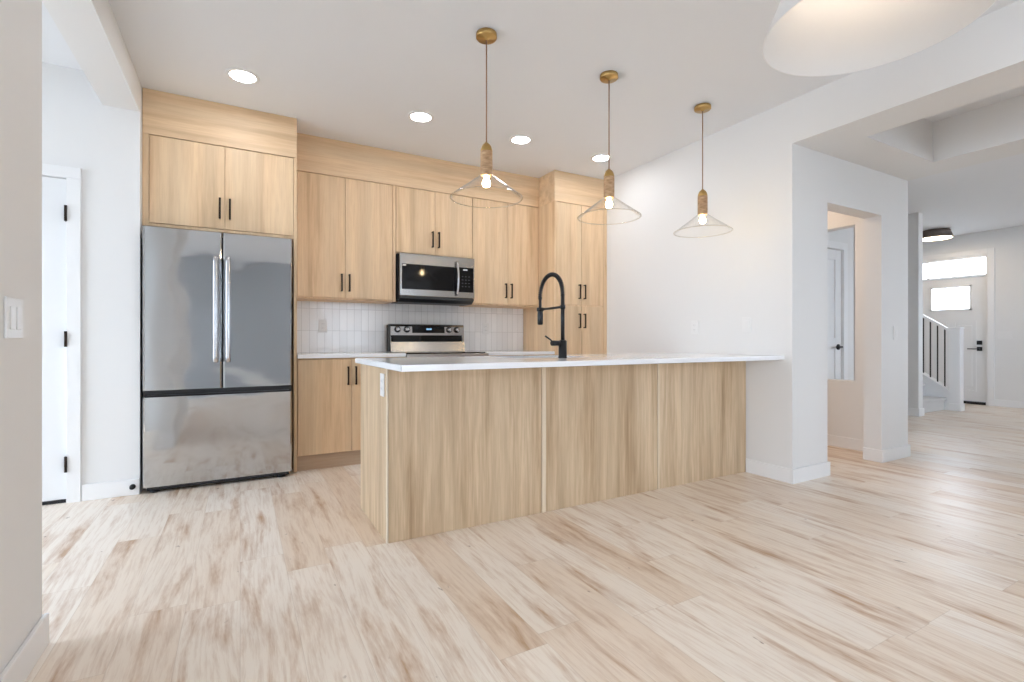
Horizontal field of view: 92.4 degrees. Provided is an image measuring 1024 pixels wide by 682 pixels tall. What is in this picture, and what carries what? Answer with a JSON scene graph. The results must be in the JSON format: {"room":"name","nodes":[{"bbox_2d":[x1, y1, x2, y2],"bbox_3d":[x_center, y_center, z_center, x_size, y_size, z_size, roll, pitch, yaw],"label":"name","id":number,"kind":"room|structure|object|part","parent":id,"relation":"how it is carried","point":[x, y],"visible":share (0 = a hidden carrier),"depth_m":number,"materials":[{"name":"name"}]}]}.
{"room":"kitchen","nodes":[
{"label":"kitchen","id":0,"kind":"room"},
{"bbox_2d":[0,0,41,673],"bbox_3d":[-2.914,-0.349,0.330,3.620,2.750,1.000,0,0,-29],"label":"wall","id":1,"kind":"structure","parent":0,"point":[20,20],"depth_m":1.47,"materials":[{"name":"white paint"}]},
{"bbox_2d":[4,296,22,338],"bbox_3d":[-1.450,-0.064,1.432,0.009,0.118,0.125,0,0,-29],"label":"light switch","id":2,"kind":"object","parent":1,"relation":"attached to","point":[13,307],"visible":1,"depth_m":1.42,"materials":[{"name":"white plastic"}]},
{"bbox_2d":[0,613,48,681],"bbox_3d":[-1.390,0.973,1.174,0.165,0.105,1.030,0,0,-29],"label":"baseboard","id":3,"kind":"structure","parent":1,"relation":"attached to","point":[24,660],"depth_m":1.51,"materials":[{"name":"white paint"}]},
{"bbox_2d":[42,0,139,111],"bbox_3d":[-2.116,-1.626,2.415,0.195,0.197,1.875,0,0,-29],"label":"wall header","id":4,"kind":"structure","parent":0,"point":[90,29],"depth_m":2.61,"materials":[{"name":"white paint"}]},
{"bbox_2d":[42,62,143,492],"bbox_3d":[-4.264,-0.349,2.764,3.615,2.750,0.815,0,0,-29],"label":"wall","id":5,"kind":"structure","parent":0,"point":[78,131],"depth_m":3.19,"materials":[{"name":"white paint"}]},
{"bbox_2d":[42,163,80,504],"bbox_3d":[-3.164,-0.033,2.935,0.923,2.118,0.160,0,0,-29],"label":"door","id":6,"kind":"structure","parent":5,"relation":"in","point":[61,198],"depth_m":3.09,"materials":[{"name":"white paint"}]},
{"bbox_2d":[81,478,139,500],"bbox_3d":[-2.612,0.973,3.203,0.299,0.105,0.015,0,0,-29],"label":"baseboard","id":7,"kind":"structure","parent":5,"relation":"attached to","point":[103,490],"depth_m":3.19,"materials":[{"name":"white paint"}]},
{"bbox_2d":[129,484,135,489],"bbox_3d":[-2.504,0.969,3.241,0.034,0.034,0.024,0,0,-29],"label":"doorstop","id":8,"kind":"object","parent":5,"relation":"attached to","point":[132,486],"visible":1,"depth_m":3.23,"materials":[{"name":"black rubber"}]},
{"bbox_2d":[25,403,1023,681],"bbox_3d":[2.233,1.086,2.264,14.900,0.120,10.600,0,0,-29],"label":"floor","id":9,"kind":"structure","parent":0,"point":[908,569],"depth_m":2.12,"materials":[{"name":"wood"}]},
{"bbox_2d":[143,226,291,492],"bbox_3d":[-2.205,0.133,3.754,0.908,1.784,0.776,0,0,-29],"label":"refrigerator","id":10,"kind":"object","parent":9,"relation":"on","point":[217,310],"visible":1,"depth_m":3.44,"materials":[{"name":"silver metal"}]},
{"bbox_3d":[-2.262,-0.212,3.388,0.454,1.095,0.060,0,0,-29],"label":"door","id":11,"kind":"part","parent":10,"relation":"part of","materials":[{"name":"silver metal"}]},
{"bbox_3d":[-2.067,-0.215,3.425,0.028,0.738,0.067,0,0,-29],"label":"handle","id":12,"kind":"part","parent":10,"relation":"part of","materials":[{"name":"silver metal"}]},
{"bbox_3d":[-2.063,0.682,3.498,0.908,0.599,0.060,0,0,-29],"label":"freezer drawer","id":13,"kind":"part","parent":10,"relation":"part of","materials":[{"name":"silver metal"}]},
{"bbox_3d":[-2.000,-0.215,3.462,0.028,0.738,0.067,0,0,-29],"label":"handle","id":14,"kind":"part","parent":10,"relation":"part of","materials":[{"name":"silver metal"}]},
{"bbox_3d":[-1.863,-0.212,3.609,0.450,1.095,0.060,0,0,-29],"label":"door","id":15,"kind":"part","parent":10,"relation":"part of","materials":[{"name":"silver metal"}]},
{"bbox_2d":[142,133,296,472],"bbox_3d":[-2.236,-0.194,3.838,0.970,2.440,0.654,0,0,-29],"label":"tall cabinet","id":16,"kind":"object","parent":9,"relation":"on","point":[188,185],"visible":0.93,"depth_m":3.58,"materials":[{"name":"brown wood"}]},
{"bbox_3d":[-2.295,-1.109,3.484,0.446,0.601,0.019,0,0,-29],"label":"door","id":17,"kind":"part","parent":16,"relation":"part of","materials":[{"name":"brown wood"}]},
{"bbox_3d":[-2.113,-0.954,3.554,0.013,0.150,0.037,0,0,-29],"label":"handle","id":18,"kind":"part","parent":16,"relation":"part of","materials":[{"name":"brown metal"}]},
{"bbox_3d":[-2.058,-0.954,3.584,0.013,0.150,0.037,0,0,-29],"label":"handle","id":19,"kind":"part","parent":16,"relation":"part of","materials":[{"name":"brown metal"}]},
{"bbox_3d":[-1.898,-1.109,3.704,0.455,0.601,0.019,0,0,-29],"label":"door","id":20,"kind":"part","parent":16,"relation":"part of","materials":[{"name":"brown wood"}]},
{"bbox_3d":[-1.831,-0.194,4.083,0.024,2.440,0.618,0,0,-29],"label":"panel","id":21,"kind":"part","parent":16,"relation":"part of","materials":[{"name":"brown wood"}]},
{"bbox_2d":[297,357,393,470],"bbox_3d":[-1.435,0.584,4.281,0.857,0.883,0.654,0,0,-29],"label":"base cabinet","id":22,"kind":"object","parent":9,"relation":"on","point":[328,389],"visible":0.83,"depth_m":3.94,"materials":[{"name":"brown wood"}]},
{"bbox_3d":[-1.494,0.529,3.927,0.405,0.751,0.019,0,0,-29],"label":"door","id":23,"kind":"part","parent":22,"relation":"part of","materials":[{"name":"brown wood"}]},
{"bbox_3d":[-1.329,0.287,3.988,0.013,0.150,0.037,0,0,-29],"label":"handle","id":24,"kind":"part","parent":22,"relation":"part of","materials":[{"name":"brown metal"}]},
{"bbox_2d":[297,352,405,358],"bbox_3d":[-1.439,0.127,4.287,0.858,0.030,0.640,0,0,-29],"label":"countertop","id":25,"kind":"structure","parent":22,"relation":"on","point":[324,354],"depth_m":4.07,"materials":[{"name":"white stone"}]},
{"bbox_3d":[-1.120,0.529,4.134,0.441,0.751,0.019,0,0,-29],"label":"door","id":26,"kind":"part","parent":22,"relation":"part of","materials":[{"name":"brown wood"}]},
{"bbox_2d":[387,324,488,356],"bbox_3d":[-0.703,0.433,4.630,0.776,1.184,0.707,0,0,-29],"label":"range","id":27,"kind":"object","parent":9,"relation":"on","point":[415,340],"visible":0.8,"depth_m":4.80,"materials":[{"name":"silver metal"}]},
{"bbox_2d":[396,351,484,353],"bbox_3d":[-0.707,0.121,4.644,0.765,0.024,0.510,0,0,-29],"label":"cooktop","id":28,"kind":"object","parent":27,"relation":"in","point":[407,352],"depth_m":4.46,"materials":[{"name":"black glass"}]},
{"bbox_3d":[-0.566,0.139,4.390,0.765,0.038,0.070,0,0,-29],"label":"rail","id":29,"kind":"part","parent":27,"relation":"part of","materials":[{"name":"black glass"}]},
{"bbox_2d":[489,354,551,355],"bbox_3d":[-0.053,0.584,5.046,0.764,0.883,0.654,0,0,-29],"label":"base cabinet","id":30,"kind":"object","parent":9,"relation":"on","point":[544,354],"visible":0.02,"depth_m":4.72,"materials":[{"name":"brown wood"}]},
{"bbox_2d":[476,350,554,354],"bbox_3d":[-0.057,0.127,5.052,0.764,0.030,0.640,0,0,-29],"label":"countertop","id":31,"kind":"structure","parent":30,"relation":"on","point":[501,352],"depth_m":4.86,"materials":[{"name":"white stone"}]},
{"bbox_2d":[361,361,745,543],"bbox_3d":[0.442,0.584,3.439,2.809,0.883,0.657,0,0,-29],"label":"base cabinet","id":32,"kind":"object","parent":9,"relation":"on","point":[446,450],"visible":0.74,"depth_m":2.91,"materials":[{"name":"brown wood"}]},
{"bbox_3d":[-0.776,0.584,2.760,0.020,0.883,0.599,0,0,-29],"label":"panel","id":33,"kind":"part","parent":32,"relation":"part of","materials":[{"name":"brown wood"}]},
{"bbox_2d":[380,373,384,396],"bbox_3d":[-0.672,0.231,2.540,0.008,0.118,0.075,0,0,-29],"label":"wall outlet","id":34,"kind":"object","parent":32,"relation":"attached to","point":[382,376],"visible":1,"depth_m":2.53,"materials":[{"name":"white plastic"}]},
{"bbox_3d":[-0.228,0.584,2.709,0.912,0.883,0.020,0,0,-29],"label":"panel","id":35,"kind":"part","parent":32,"relation":"part of","materials":[{"name":"brown wood"}]},
{"bbox_2d":[355,353,784,371],"bbox_3d":[0.499,0.127,3.317,2.828,0.030,1.002,0,0,-29],"label":"countertop","id":36,"kind":"structure","parent":32,"relation":"on","point":[402,364],"depth_m":2.86,"materials":[{"name":"white stone"}]},
{"bbox_2d":[537,272,566,357],"bbox_3d":[0.216,-0.166,3.185,0.149,0.556,0.316,0,0,-29],"label":"faucet","id":37,"kind":"object","parent":36,"relation":"on","point":[562,344],"visible":0.99,"depth_m":3.09,"materials":[{"name":"black metal"}]},
{"bbox_3d":[0.253,-0.209,3.212,0.047,0.026,0.305,0,0,-29],"label":"support arm","id":38,"kind":"part","parent":37,"relation":"part of","materials":[{"name":"black metal"}]},
{"bbox_3d":[0.258,0.002,3.064,0.106,0.065,0.042,0,0,-29],"label":"lever","id":39,"kind":"part","parent":37,"relation":"part of","materials":[{"name":"black metal"}]},
{"bbox_3d":[0.319,-0.142,3.093,0.024,0.295,0.024,0,0,-29],"label":"post","id":40,"kind":"part","parent":37,"relation":"part of","materials":[{"name":"black metal"}]},
{"bbox_3d":[0.596,0.584,3.165,0.909,0.883,0.020,0,0,-29],"label":"panel","id":41,"kind":"part","parent":32,"relation":"part of","materials":[{"name":"brown wood"}]},
{"bbox_3d":[1.417,0.584,3.619,0.923,0.883,0.020,0,0,-29],"label":"panel","id":42,"kind":"part","parent":32,"relation":"part of","materials":[{"name":"brown wood"}]},
{"bbox_2d":[523,201,606,354],"bbox_3d":[0.581,-0.192,5.389,0.676,2.436,0.668,0,0,-29],"label":"pantry cabinet","id":43,"kind":"object","parent":9,"relation":"on","point":[573,249],"visible":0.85,"depth_m":5.13,"materials":[{"name":"brown wood"}]},
{"bbox_3d":[0.583,0.278,5.061,0.309,1.262,0.019,0,0,-29],"label":"door","id":44,"kind":"part","parent":43,"relation":"part of","materials":[{"name":"brown wood"}]},
{"bbox_3d":[0.583,-0.888,5.061,0.309,1.037,0.019,0,0,-29],"label":"door","id":45,"kind":"part","parent":43,"relation":"part of","materials":[{"name":"brown wood"}]},
{"bbox_3d":[0.847,0.278,5.206,0.287,1.262,0.019,0,0,-29],"label":"door","id":46,"kind":"part","parent":43,"relation":"part of","materials":[{"name":"brown wood"}]},
{"bbox_3d":[0.847,-0.888,5.206,0.287,1.037,0.019,0,0,-29],"label":"door","id":47,"kind":"part","parent":43,"relation":"part of","materials":[{"name":"brown wood"}]},
{"bbox_2d":[863,444,910,462],"bbox_3d":[3.080,0.973,4.631,0.489,0.105,0.939,0,0,-29],"label":"baseboard","id":48,"kind":"structure","parent":9,"relation":"on","point":[882,456],"depth_m":4.19,"materials":[{"name":"white paint"}]},
{"bbox_2d":[923,383,946,412],"bbox_3d":[5.288,0.090,8.192,0.970,1.869,2.781,0,0,-29],"label":"staircase","id":49,"kind":"structure","parent":9,"relation":"on","point":[930,403],"depth_m":7.08,"materials":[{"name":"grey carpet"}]},
{"bbox_2d":[923,314,964,411],"bbox_3d":[5.806,-0.484,8.389,0.151,3.020,2.938,0,0,-29],"label":"stair railing","id":50,"kind":"object","parent":49,"relation":"attached to","point":[954,394],"visible":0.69,"depth_m":7.17,"materials":[{"name":"white paint"}]},
{"bbox_3d":[5.824,-1.052,8.360,0.057,1.885,2.610,0,0,-29],"label":"handrail","id":51,"kind":"part","parent":50,"relation":"part of","materials":[{"name":"white paint"}]},
{"bbox_3d":[5.821,-0.175,8.361,0.150,1.867,2.605,0,0,-29],"label":"cap rail","id":52,"kind":"part","parent":50,"relation":"part of","materials":[{"name":"white paint"}]},
{"bbox_3d":[6.484,0.418,7.167,0.147,1.216,0.144,0,0,-29],"label":"newel post","id":53,"kind":"part","parent":50,"relation":"part of","materials":[{"name":"white paint"}]},
{"bbox_2d":[42,0,1023,235],"bbox_3d":[2.233,-1.799,2.264,14.900,0.150,10.600,0,0,-29],"label":"ceiling","id":54,"kind":"structure","parent":0,"point":[352,71],"depth_m":3.20,"materials":[{"name":"white paint"}]},
{"bbox_2d":[142,88,296,157],"bbox_3d":[-2.245,-1.570,3.854,0.970,0.308,0.618,0,0,-29],"label":"soffit panel","id":55,"kind":"object","parent":54,"relation":"attached to","point":[164,114],"visible":0.7,"depth_m":3.56,"materials":[{"name":"brown wood"}]},
{"bbox_2d":[225,68,259,83],"bbox_3d":[-1.756,-1.720,3.205,0.196,0.007,0.196,0,0,-29],"label":"recessed light","id":56,"kind":"object","parent":54,"relation":"in","point":[244,76],"visible":1,"depth_m":3.19,"materials":[{"name":"white plastic"}]},
{"bbox_2d":[297,133,538,207],"bbox_3d":[-0.842,-1.568,4.790,2.390,0.312,0.338,0,0,-29],"label":"soffit panel","id":57,"kind":"object","parent":54,"relation":"attached to","point":[315,154],"visible":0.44,"depth_m":4.53,"materials":[{"name":"brown wood"}]},
{"bbox_2d":[408,111,433,122],"bbox_3d":[-0.703,-1.720,3.791,0.196,0.007,0.196,0,0,-29],"label":"recessed light","id":58,"kind":"object","parent":54,"relation":"in","point":[417,116],"visible":1,"depth_m":3.78,"materials":[{"name":"white plastic"}]},
{"bbox_2d":[450,27,522,207],"bbox_3d":[-0.144,-1.260,2.765,0.413,0.927,0.413,0,0,-29],"label":"pendant light","id":59,"kind":"object","parent":54,"relation":"hanging from","point":[485,35],"visible":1,"depth_m":2.74,"materials":[{"name":"gold metal"}]},
{"bbox_2d":[480,150,492,177],"bbox_3d":[-0.144,-0.992,2.765,0.069,0.136,0.069,0,0,-29],"label":"socket","id":60,"kind":"object","parent":59,"relation":"attached to","point":[486,156],"depth_m":2.74,"materials":[{"name":"brown wood"}]},
{"bbox_3d":[-0.144,-0.868,2.765,0.407,0.138,0.407,0,0,-29],"label":"lamp shade","id":61,"kind":"part","parent":59,"relation":"part of","materials":[{"name":"clear glass"}]},
{"bbox_3d":[-0.144,-1.403,2.765,0.007,0.582,0.008,0,0,-29],"label":"cord","id":62,"kind":"part","parent":59,"relation":"part of","materials":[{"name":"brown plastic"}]},
{"bbox_3d":[-0.144,-0.892,2.765,0.045,0.064,0.045,0,0,-29],"label":"bulb","id":63,"kind":"part","parent":59,"relation":"part of","materials":[{"name":"white glass"}]},
{"bbox_2d":[509,135,531,144],"bbox_3d":[0.076,-1.720,4.221,0.196,0.007,0.196,0,0,-29],"label":"recessed light","id":64,"kind":"object","parent":54,"relation":"in","point":[517,139],"visible":1,"depth_m":4.21,"materials":[{"name":"white plastic"}]},
{"bbox_2d":[539,170,606,208],"bbox_3d":[0.573,-1.568,5.405,0.676,0.312,0.632,0,0,-29],"label":"soffit panel","id":65,"kind":"object","parent":54,"relation":"attached to","point":[558,186],"visible":0.54,"depth_m":5.11,"materials":[{"name":"brown wood"}]},
{"bbox_2d":[591,154,611,161],"bbox_3d":[0.842,-1.720,4.646,0.196,0.007,0.196,0,0,-29],"label":"recessed light","id":66,"kind":"object","parent":54,"relation":"in","point":[600,157],"visible":0.91,"depth_m":4.64,"materials":[{"name":"white plastic"}]},
{"bbox_2d":[578,70,640,224],"bbox_3d":[0.631,-1.260,3.194,0.413,0.927,0.413,0,0,-29],"label":"pendant light","id":67,"kind":"object","parent":54,"relation":"hanging from","point":[609,76],"visible":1,"depth_m":3.17,"materials":[{"name":"gold metal"}]},
{"bbox_2d":[604,176,613,198],"bbox_3d":[0.631,-0.992,3.194,0.069,0.136,0.069,0,0,-29],"label":"socket","id":68,"kind":"object","parent":67,"relation":"attached to","point":[608,180],"depth_m":3.16,"materials":[{"name":"brown wood"}]},
{"bbox_3d":[0.631,-1.403,3.194,0.007,0.582,0.008,0,0,-29],"label":"cord","id":69,"kind":"part","parent":67,"relation":"part of","materials":[{"name":"brown fabric"}]},
{"bbox_3d":[0.631,-0.892,3.194,0.045,0.064,0.045,0,0,-29],"label":"bulb","id":70,"kind":"part","parent":67,"relation":"part of","materials":[{"name":"white glass"}]},
{"bbox_3d":[0.631,-0.868,3.194,0.407,0.138,0.407,0,0,-29],"label":"lamp shade","id":71,"kind":"part","parent":67,"relation":"part of","materials":[{"name":"clear glass"}]},
{"bbox_2d":[674,103,732,237],"bbox_3d":[1.405,-1.260,3.622,0.413,0.927,0.413,0,0,-29],"label":"pendant light","id":72,"kind":"object","parent":54,"relation":"hanging from","point":[700,108],"visible":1,"depth_m":3.60,"materials":[{"name":"gold metal"}]},
{"bbox_3d":[1.405,-1.403,3.622,0.007,0.582,0.008,0,0,-29],"label":"cord","id":73,"kind":"part","parent":72,"relation":"part of","materials":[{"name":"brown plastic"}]},
{"bbox_3d":[1.405,-0.892,3.622,0.045,0.064,0.045,0,0,-29],"label":"bulb","id":74,"kind":"part","parent":72,"relation":"part of","materials":[{"name":"white glass"}]},
{"bbox_2d":[698,195,707,215],"bbox_3d":[1.405,-0.992,3.622,0.069,0.136,0.069,0,0,-29],"label":"socket","id":75,"kind":"object","parent":72,"relation":"attached to","point":[702,199],"depth_m":3.59,"materials":[{"name":"brown wood"}]},
{"bbox_3d":[1.405,-0.868,3.622,0.407,0.138,0.407,0,0,-29],"label":"lamp shade","id":76,"kind":"part","parent":72,"relation":"part of","materials":[{"name":"clear glass"}]},
{"bbox_2d":[762,0,996,76],"bbox_3d":[1.166,-1.374,1.594,0.632,0.700,0.632,0,0,-29],"label":"dining pendant","id":77,"kind":"object","parent":54,"relation":"hanging from","point":[806,38],"visible":1,"depth_m":1.81,"materials":[{"name":"white"}]},
{"bbox_2d":[792,0,1023,180],"bbox_3d":[3.506,-1.567,2.572,1.709,0.314,3.106,0,0,-29],"label":"beam","id":78,"kind":"structure","parent":54,"relation":"attached to","point":[872,118],"depth_m":3.22,"materials":[{"name":"white paint"}]},
{"bbox_2d":[923,228,953,240],"bbox_3d":[6.647,-1.656,7.712,0.430,0.136,0.430,0,0,-29],"label":"flush ceiling light","id":79,"kind":"object","parent":54,"relation":"attached to","point":[936,234],"visible":0.88,"depth_m":7.58,"materials":[{"name":"white glass"}]},
{"bbox_2d":[923,236,952,240],"bbox_3d":[6.647,-1.597,7.712,0.400,0.019,0.400,0,0,-29],"label":"diffuser","id":80,"kind":"object","parent":79,"relation":"attached to","point":[925,238],"depth_m":7.67,"materials":[{"name":"white glass"}]},
{"bbox_2d":[607,100,801,468],"bbox_3d":[1.414,-0.349,4.711,0.120,2.750,2.664,0,0,-29],"label":"wall","id":81,"kind":"structure","parent":0,"point":[659,281],"depth_m":3.98,"materials":[{"name":"white paint"}]},
{"bbox_2d":[691,321,697,334],"bbox_3d":[1.586,-0.109,4.266,0.008,0.118,0.075,0,0,-29],"label":"wall outlet","id":82,"kind":"object","parent":81,"relation":"attached to","point":[694,324],"visible":1,"depth_m":4.27,"materials":[{"name":"white plastic"}]},
{"bbox_2d":[827,227,853,379],"bbox_3d":[2.765,-0.349,6.690,0.983,2.750,2.970,0,0,-29],"label":"wall","id":83,"kind":"structure","parent":0,"point":[844,235],"depth_m":5.59,"materials":[{"name":"white paint"}]},
{"bbox_2d":[827,240,847,379],"bbox_3d":[3.415,-0.032,5.352,0.822,2.115,0.091,0,0,-29],"label":"door","id":84,"kind":"structure","parent":83,"relation":"in","point":[834,346],"depth_m":5.47,"materials":[{"name":"white paint"}]},
{"bbox_2d":[827,211,862,439],"bbox_3d":[2.739,-0.349,5.591,0.127,2.750,2.648,0,0,-29],"label":"wall","id":85,"kind":"structure","parent":0,"point":[844,397],"depth_m":4.62,"materials":[{"name":"white paint"}]},
{"bbox_2d":[827,434,862,450],"bbox_3d":[2.706,0.973,5.504,0.015,0.105,2.528,0,0,-29],"label":"baseboard","id":86,"kind":"structure","parent":85,"relation":"attached to","point":[832,440],"depth_m":4.66,"materials":[{"name":"white paint"}]},
{"bbox_2d":[802,147,907,466],"bbox_3d":[2.773,-0.349,4.019,1.589,2.750,0.136,0,0,-29],"label":"wall partition","id":87,"kind":"structure","parent":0,"point":[829,183],"depth_m":4.13,"materials":[{"name":"white paint"}]},
{"bbox_2d":[746,458,829,483],"bbox_3d":[2.118,0.973,3.777,0.477,0.105,0.377,0,0,-29],"label":"baseboard","id":88,"kind":"structure","parent":87,"relation":"attached to","point":[802,474],"depth_m":3.62,"materials":[{"name":"white paint"}]},
{"bbox_2d":[893,326,897,339],"bbox_3d":[3.302,-0.064,4.228,0.075,0.118,0.009,0,0,-29],"label":"light switch","id":89,"kind":"object","parent":87,"relation":"attached to","point":[895,328],"visible":1,"depth_m":4.22,"materials":[{"name":"white plastic"}]},
{"bbox_2d":[854,212,922,408],"bbox_3d":[4.829,-0.349,7.892,0.120,2.750,2.864,0,0,-29],"label":"wall","id":90,"kind":"structure","parent":0,"point":[915,220],"depth_m":6.65,"materials":[{"name":"white paint"}]},
{"bbox_2d":[908,408,923,416],"bbox_3d":[4.832,0.973,7.886,0.150,0.105,2.879,0,0,-29],"label":"baseboard","id":91,"kind":"structure","parent":90,"relation":"attached to","point":[911,411],"depth_m":6.64,"materials":[{"name":"white paint"}]},
{"bbox_2d":[923,226,1023,401],"bbox_3d":[7.863,-0.349,7.208,0.140,2.750,7.000,0,0,-29],"label":"wall","id":92,"kind":"structure","parent":0,"point":[1008,243],"depth_m":7.56,"materials":[{"name":"white paint"}]},
{"bbox_2d":[923,248,994,405],"bbox_3d":[7.303,-0.209,8.171,0.148,2.470,1.112,0,0,-29],"label":"door","id":93,"kind":"structure","parent":92,"relation":"in","point":[978,321],"depth_m":7.93,"materials":[{"name":"white paint"}]},
{"bbox_3d":[7.282,-0.692,8.167,0.012,0.415,0.556,0,0,-29],"label":"lite frame","id":94,"kind":"part","parent":93,"relation":"part of","materials":[{"name":"white glass"}]},
{"bbox_3d":[7.302,-1.204,8.178,0.104,0.341,0.910,0,0,-29],"label":"transom frame","id":95,"kind":"part","parent":93,"relation":"part of","materials":[{"name":"white glass"}]},
{"bbox_3d":[7.415,0.138,7.875,0.058,0.065,0.170,0,0,-29],"label":"handle","id":96,"kind":"part","parent":93,"relation":"part of","materials":[{"name":"black metal"}]},
{"bbox_2d":[995,399,1023,408],"bbox_3d":[8.507,0.973,5.884,0.015,0.105,4.060,0,0,-29],"label":"baseboard","id":97,"kind":"structure","parent":92,"relation":"attached to","point":[1001,403],"depth_m":7.51,"materials":[{"name":"white paint"}]},
{"bbox_3d":[-1.029,-0.349,4.951,4.163,2.750,0.120,0,0,-29],"label":"wall","id":98,"kind":"structure","parent":0,"visible":0},
{"bbox_2d":[319,320,326,332],"bbox_3d":[-1.722,-0.129,4.480,0.075,0.118,0.008,0,0,-29],"label":"wall outlet","id":99,"kind":"object","parent":98,"relation":"attached to","point":[322,323],"visible":1,"depth_m":4.48,"materials":[{"name":"white plastic"}]},
{"bbox_2d":[297,171,395,303],"bbox_3d":[-1.505,-0.881,4.403,0.854,1.058,0.374,0,0,-29],"label":"upper cabinet","id":100,"kind":"object","parent":98,"relation":"attached to","point":[346,228],"visible":0.97,"depth_m":4.26,"materials":[{"name":"brown wood"}]},
{"bbox_3d":[-1.620,-0.886,4.177,0.381,1.041,0.019,0,0,-29],"label":"door","id":101,"kind":"part","parent":100,"relation":"part of","materials":[{"name":"brown wood"}]},
{"bbox_3d":[-1.466,-0.497,4.232,0.013,0.150,0.037,0,0,-29],"label":"handle","id":102,"kind":"part","parent":100,"relation":"part of","materials":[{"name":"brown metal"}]},
{"bbox_3d":[-1.410,-0.497,4.263,0.013,0.150,0.037,0,0,-29],"label":"handle","id":103,"kind":"part","parent":100,"relation":"part of","materials":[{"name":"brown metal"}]},
{"bbox_3d":[-1.270,-0.886,4.371,0.412,1.041,0.019,0,0,-29],"label":"door","id":104,"kind":"part","parent":100,"relation":"part of","materials":[{"name":"brown wood"}]},
{"bbox_3d":[-1.153,-0.881,4.620,0.027,1.058,0.334,0,0,-29],"label":"panel","id":105,"kind":"part","parent":100,"relation":"part of","materials":[{"name":"brown wood"}]},
{"bbox_2d":[297,301,522,352],"bbox_3d":[-0.922,-0.142,4.935,2.390,0.505,0.010,0,0,-29],"label":"backsplash","id":106,"kind":"structure","parent":98,"relation":"attached to","point":[351,327],"depth_m":4.74,"materials":[{"name":"tile"}]},
{"bbox_2d":[396,186,471,258],"bbox_3d":[-0.798,-1.103,4.794,0.760,0.614,0.374,0,0,-29],"label":"upper cabinet","id":107,"kind":"object","parent":98,"relation":"attached to","point":[427,222],"visible":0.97,"depth_m":4.65,"materials":[{"name":"brown wood"}]},
{"bbox_3d":[-0.898,-1.106,4.577,0.370,0.601,0.019,0,0,-29],"label":"door","id":108,"kind":"part","parent":107,"relation":"part of","materials":[{"name":"brown wood"}]},
{"bbox_2d":[392,253,473,305],"bbox_3d":[-0.771,-0.572,4.754,0.745,0.440,0.450,0,0,-29],"label":"microwave","id":109,"kind":"object","parent":107,"relation":"attached to","point":[421,279],"visible":0.98,"depth_m":4.60,"materials":[{"name":"silver metal"}]},
{"bbox_3d":[-0.516,-0.589,4.673,0.021,0.327,0.062,0,0,-29],"label":"handle","id":110,"kind":"part","parent":109,"relation":"part of","materials":[{"name":"silver metal"}]},
{"bbox_3d":[-0.444,-0.581,4.747,0.154,0.238,0.006,0,0,-29],"label":"control panel","id":111,"kind":"part","parent":109,"relation":"part of","materials":[{"name":"black glass"}]},
{"bbox_3d":[-0.747,-0.949,4.630,0.013,0.150,0.037,0,0,-29],"label":"handle","id":112,"kind":"part","parent":107,"relation":"part of","materials":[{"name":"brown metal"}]},
{"bbox_3d":[-0.566,-1.106,4.761,0.382,0.601,0.019,0,0,-29],"label":"door","id":113,"kind":"part","parent":107,"relation":"part of","materials":[{"name":"brown wood"}]},
{"bbox_2d":[459,198,538,308],"bbox_3d":[-0.126,-0.881,5.166,0.772,1.058,0.374,0,0,-29],"label":"upper cabinet","id":114,"kind":"object","parent":98,"relation":"attached to","point":[505,240],"visible":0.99,"depth_m":5.03,"materials":[{"name":"brown wood"}]},
{"bbox_3d":[-0.220,-0.886,4.952,0.395,1.041,0.019,0,0,-29],"label":"door","id":115,"kind":"part","parent":114,"relation":"part of","materials":[{"name":"brown wood"}]},
{"bbox_3d":[0.117,-0.886,5.138,0.369,1.041,0.019,0,0,-29],"label":"door","id":116,"kind":"part","parent":114,"relation":"part of","materials":[{"name":"brown wood"}]}
]}

